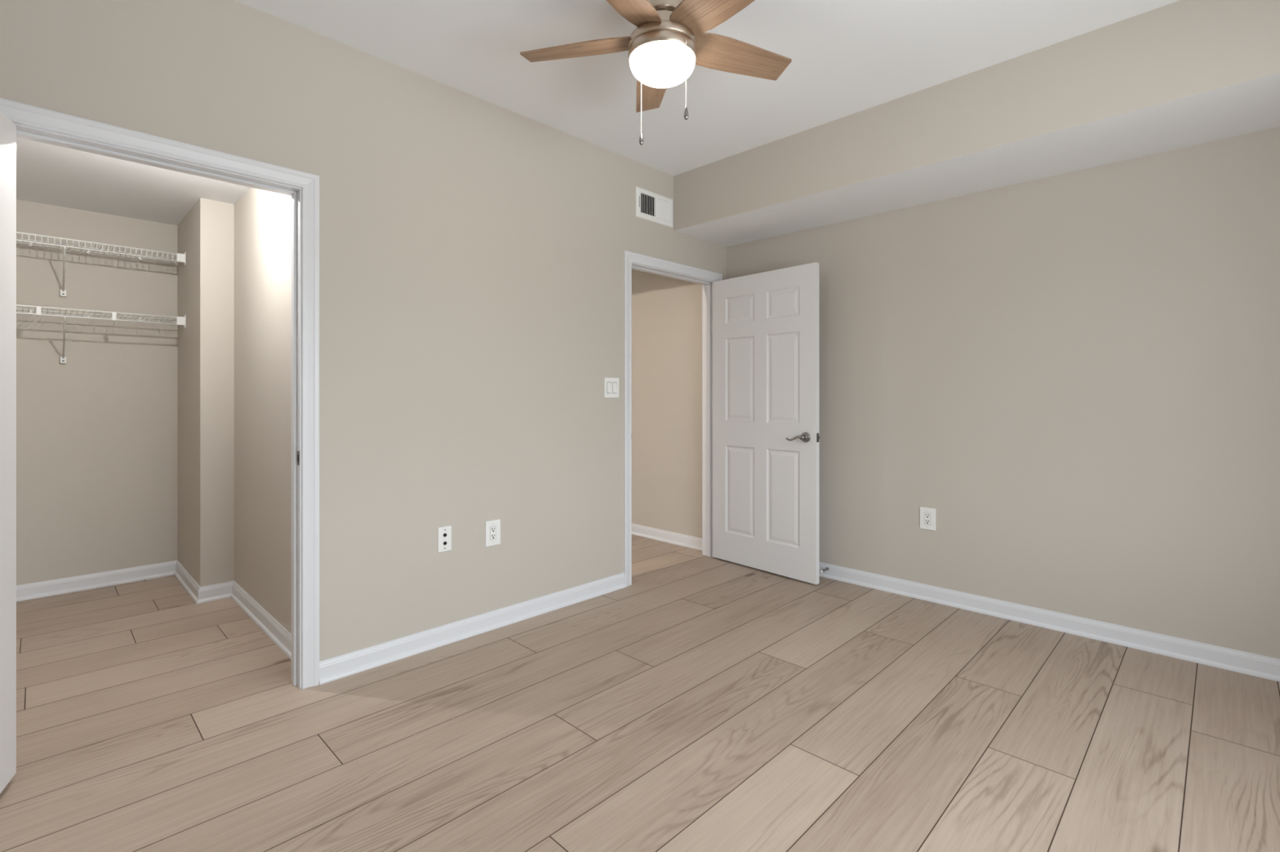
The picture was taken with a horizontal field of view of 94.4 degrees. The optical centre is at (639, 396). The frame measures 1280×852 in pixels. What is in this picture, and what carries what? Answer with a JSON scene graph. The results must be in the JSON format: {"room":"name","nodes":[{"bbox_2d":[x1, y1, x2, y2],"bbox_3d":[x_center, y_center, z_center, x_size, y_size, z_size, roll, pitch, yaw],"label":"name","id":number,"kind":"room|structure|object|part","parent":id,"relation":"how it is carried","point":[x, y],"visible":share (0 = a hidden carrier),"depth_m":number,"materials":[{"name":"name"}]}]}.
{"room":"empty bedroom","nodes":[
{"label":"empty bedroom","id":0,"kind":"room"},
{"bbox_2d":[16,199,177,585],"bbox_3d":[-3.637,0.020,3.582,0.100,2.360,1.900,0,0,45],"label":"wall","id":1,"kind":"structure","parent":0,"point":[96,430],"depth_m":3.72,"materials":[{"name":"beige paint"}]},
{"bbox_2d":[16,231,186,297],"bbox_3d":[-3.588,-0.768,3.333,0.319,0.313,1.615,0,0,45],"label":"wire shelf","id":2,"kind":"object","parent":1,"relation":"attached to","point":[181,258],"visible":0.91,"depth_m":3.58,"materials":[{"name":"white metal"}]},
{"bbox_3d":[-3.486,-0.866,3.233,0.008,0.008,1.591,0,0,45],"label":"lip rod","id":3,"kind":"part","parent":2,"relation":"part of","materials":[{"name":"white plastic"}]},
{"bbox_3d":[-3.486,-0.908,3.233,0.008,0.008,1.591,0,0,45],"label":"rod","id":4,"kind":"part","parent":2,"relation":"part of","materials":[{"name":"white plastic"}]},
{"bbox_2d":[16,304,186,363],"bbox_3d":[-3.588,-0.363,3.333,0.319,0.318,1.615,0,0,45],"label":"wire shelf","id":5,"kind":"object","parent":1,"relation":"attached to","point":[181,321],"visible":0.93,"depth_m":3.58,"materials":[{"name":"white metal"}]},
{"bbox_3d":[-3.486,-0.463,3.233,0.008,0.008,1.591,0,0,45],"label":"lip rod","id":6,"kind":"part","parent":5,"relation":"part of","materials":[{"name":"white plastic"}]},
{"bbox_3d":[-3.486,-0.505,3.233,0.008,0.008,1.591,0,0,45],"label":"rod","id":7,"kind":"part","parent":5,"relation":"part of","materials":[{"name":"white plastic"}]},
{"bbox_2d":[16,137,250,225],"bbox_3d":[-2.884,-1.210,2.756,2.334,0.100,2.020,0,0,45],"label":"ceiling","id":8,"kind":"structure","parent":0,"point":[48,174],"depth_m":3.27,"materials":[{"name":"white paint"}]},
{"bbox_2d":[177,197,234,586],"bbox_3d":[-2.791,0.020,3.798,0.803,2.360,0.165,0,0,45],"label":"wall","id":9,"kind":"structure","parent":0,"point":[206,283],"depth_m":3.54,"materials":[{"name":"beige paint"}]},
{"bbox_2d":[16,560,291,660],"bbox_3d":[-2.848,1.155,2.720,2.234,0.090,1.780,0,0,45],"label":"baseboard","id":10,"kind":"structure","parent":9,"relation":"attached to","point":[282,637],"depth_m":3.55,"materials":[{"name":"white wood"}]},
{"bbox_2d":[234,187,291,634],"bbox_3d":[-2.181,0.020,3.397,2.234,2.360,0.120,0,0,45],"label":"wall","id":11,"kind":"structure","parent":0,"point":[262,218],"depth_m":3.10,"materials":[{"name":"beige paint"}]},
{"bbox_2d":[0,0,726,661],"bbox_3d":[-0.966,-0.160,2.954,0.120,2.720,4.754,0,0,45],"label":"wall","id":12,"kind":"structure","parent":0,"point":[472,248],"depth_m":2.79,"materials":[{"name":"beige paint"}]},
{"bbox_2d":[0,110,16,794],"bbox_3d":[-1.771,0.164,1.494,0.046,2.030,0.839,0,0,-30],"label":"door","id":13,"kind":"structure","parent":12,"relation":"in","point":[7,127],"depth_m":1.80,"materials":[{"name":"white wood"}]},
{"bbox_2d":[0,97,319,689],"bbox_3d":[-1.732,0.140,2.176,0.154,2.121,0.977,0,0,45],"label":"door frame","id":14,"kind":"structure","parent":12,"relation":"attached to","point":[35,123],"depth_m":2.44,"materials":[{"name":"white wood"}]},
{"bbox_3d":[-1.408,0.253,2.446,0.030,0.058,0.003,0,0,45],"label":"strike plate","id":15,"kind":"part","parent":14,"relation":"part of","materials":[{"name":"silver metal"}]},
{"bbox_2d":[437,525,451,552],"bbox_3d":[-0.946,0.692,2.878,0.016,0.120,0.070,0,0,45],"label":"cable wall plate","id":16,"kind":"object","parent":12,"relation":"attached to","point":[444,534],"visible":1,"depth_m":2.87,"materials":[{"name":"white plastic"}]},
{"bbox_2d":[484,519,500,546],"bbox_3d":[-0.761,0.706,3.071,0.008,0.130,0.088,0,0,45],"label":"wall outlet","id":17,"kind":"object","parent":12,"relation":"attached to","point":[492,528],"visible":1,"depth_m":3.07,"materials":[{"name":"white plastic"}]},
{"bbox_2d":[489,525,496,540],"bbox_3d":[-0.759,0.706,3.069,0.002,0.069,0.035,0,0,45],"label":"receptacle","id":18,"kind":"object","parent":17,"relation":"attached to","point":[492,528],"depth_m":3.07,"materials":[{"name":"white plastic"}]},
{"bbox_2d":[604,377,618,397],"bbox_3d":[-0.174,-0.055,3.666,0.010,0.124,0.122,0,0,45],"label":"light switch","id":19,"kind":"object","parent":12,"relation":"attached to","point":[611,384],"visible":1,"depth_m":3.66,"materials":[{"name":"white plastic"}]},
{"bbox_2d":[635,186,673,227],"bbox_3d":[0.104,-1.258,3.946,0.013,0.195,0.360,0,0,45],"label":"air vent","id":20,"kind":"object","parent":12,"relation":"in","point":[652,206],"visible":1,"depth_m":3.94,"materials":[{"name":"white plastic"}]},
{"bbox_2d":[623,250,722,586],"bbox_3d":[0.210,0.140,4.148,0.154,2.121,1.016,0,0,45],"label":"door frame","id":21,"kind":"structure","parent":12,"relation":"attached to","point":[632,260],"depth_m":4.18,"materials":[{"name":"white wood"}]},
{"bbox_2d":[712,262,819,584],"bbox_3d":[0.840,0.169,4.082,0.148,2.038,0.888,0,0,-41],"label":"door","id":22,"kind":"structure","parent":12,"relation":"in","point":[766,325],"depth_m":4.03,"materials":[{"name":"white wood"}]},
{"bbox_3d":[1.014,0.260,3.815,0.056,0.066,0.152,0,0,-41],"label":"handle","id":23,"kind":"part","parent":22,"relation":"part of","materials":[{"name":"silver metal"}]},
{"bbox_2d":[319,562,1279,684],"bbox_3d":[0.318,1.155,1.606,3.601,0.090,4.634,0,0,45],"label":"baseboard","id":24,"kind":"structure","parent":12,"relation":"attached to","point":[1234,660],"depth_m":2.96,"materials":[{"name":"white wood"}]},
{"bbox_2d":[0,534,1279,851],"bbox_3d":[-0.608,1.201,2.518,6.400,0.002,4.834,0,0,45],"label":"floor","id":25,"kind":"structure","parent":0,"point":[702,703],"depth_m":2.12,"materials":[{"name":"beige wood"}]},
{"bbox_2d":[235,0,1179,175],"bbox_3d":[0.318,-1.570,1.606,3.841,0.100,4.874,0,0,45],"label":"ceiling","id":26,"kind":"structure","parent":0,"point":[848,57],"depth_m":2.60,"materials":[{"name":"white paint"}]},
{"bbox_2d":[520,0,791,145],"bbox_3d":[0.094,-1.238,2.126,1.016,0.563,1.042,0,0,45],"label":"ceiling fan","id":27,"kind":"object","parent":26,"relation":"hanging from","point":[669,37],"visible":1,"depth_m":2.10,"materials":[{"name":"brown wood"}]},
{"bbox_3d":[-0.217,-1.300,2.220,0.456,0.042,0.143,0,0,13],"label":"blade","id":28,"kind":"part","parent":27,"relation":"part of","materials":[{"name":"brown wood"}]},
{"bbox_3d":[-0.076,-1.300,1.889,0.143,0.042,0.456,0,0,31],"label":"blade","id":29,"kind":"part","parent":27,"relation":"part of","materials":[{"name":"brown wood"}]},
{"bbox_3d":[0.006,-1.121,2.253,0.007,0.241,0.004,0,0,45],"label":"pull chain","id":30,"kind":"part","parent":27,"relation":"part of","materials":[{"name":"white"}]},
{"bbox_3d":[0.054,-1.300,2.457,0.143,0.042,0.456,0,0,-5],"label":"blade","id":31,"kind":"part","parent":27,"relation":"part of","materials":[{"name":"brown wood"}]},
{"bbox_3d":[0.081,-1.187,2.152,0.239,0.079,0.239,0,0,45],"label":"lamp shade","id":32,"kind":"part","parent":27,"relation":"part of","materials":[{"name":"white glass"}]},
{"bbox_3d":[0.158,-1.121,2.051,0.009,0.241,0.004,0,0,45],"label":"pull chain","id":33,"kind":"part","parent":27,"relation":"part of","materials":[{"name":"white metal"}]},
{"bbox_3d":[0.282,-1.300,1.921,0.143,0.042,0.456,0,0,-41],"label":"blade","id":34,"kind":"part","parent":27,"relation":"part of","materials":[{"name":"brown wood"}]},
{"bbox_3d":[0.363,-1.300,2.271,0.456,0.042,0.143,0,0,-23],"label":"blade","id":35,"kind":"part","parent":27,"relation":"part of","materials":[{"name":"brown wood"}]},
{"bbox_2d":[631,126,1279,659],"bbox_3d":[1.091,-0.160,4.158,6.320,2.720,0.152,0,0,45],"label":"wall","id":36,"kind":"structure","parent":0,"point":[1077,372],"depth_m":3.07,"materials":[{"name":"beige paint"}]},
{"bbox_2d":[631,523,702,551],"bbox_3d":[-0.338,1.155,5.444,2.479,0.090,0.021,0,0,45],"label":"baseboard","id":37,"kind":"structure","parent":36,"relation":"attached to","point":[695,543],"depth_m":4.88,"materials":[{"name":"white wood"}]},
{"bbox_2d":[819,567,829,573],"bbox_3d":[1.210,1.142,3.897,0.020,0.020,0.095,0,0,45],"label":"door stop","id":38,"kind":"object","parent":36,"relation":"attached to","point":[827,568],"visible":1,"depth_m":3.89,"materials":[{"name":"grey metal"}]},
{"bbox_2d":[920,506,935,530],"bbox_3d":[1.696,0.720,3.495,0.089,0.128,0.008,0,0,45],"label":"wall outlet","id":39,"kind":"object","parent":36,"relation":"attached to","point":[927,516],"visible":1,"depth_m":3.49,"materials":[{"name":"white plastic"}]},
{"bbox_2d":[924,512,930,524],"bbox_3d":[1.694,0.720,3.494,0.035,0.069,0.002,0,0,45],"label":"receptacle","id":40,"kind":"object","parent":39,"relation":"attached to","point":[926,515],"depth_m":3.49,"materials":[{"name":"white plastic"}]},
{"bbox_2d":[673,0,1279,246],"bbox_3d":[1.729,-1.331,3.039,3.601,0.378,0.612,0,0,45],"label":"soffit","id":41,"kind":"structure","parent":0,"point":[1181,73],"depth_m":2.72,"materials":[{"name":"beige paint"}]}
]}

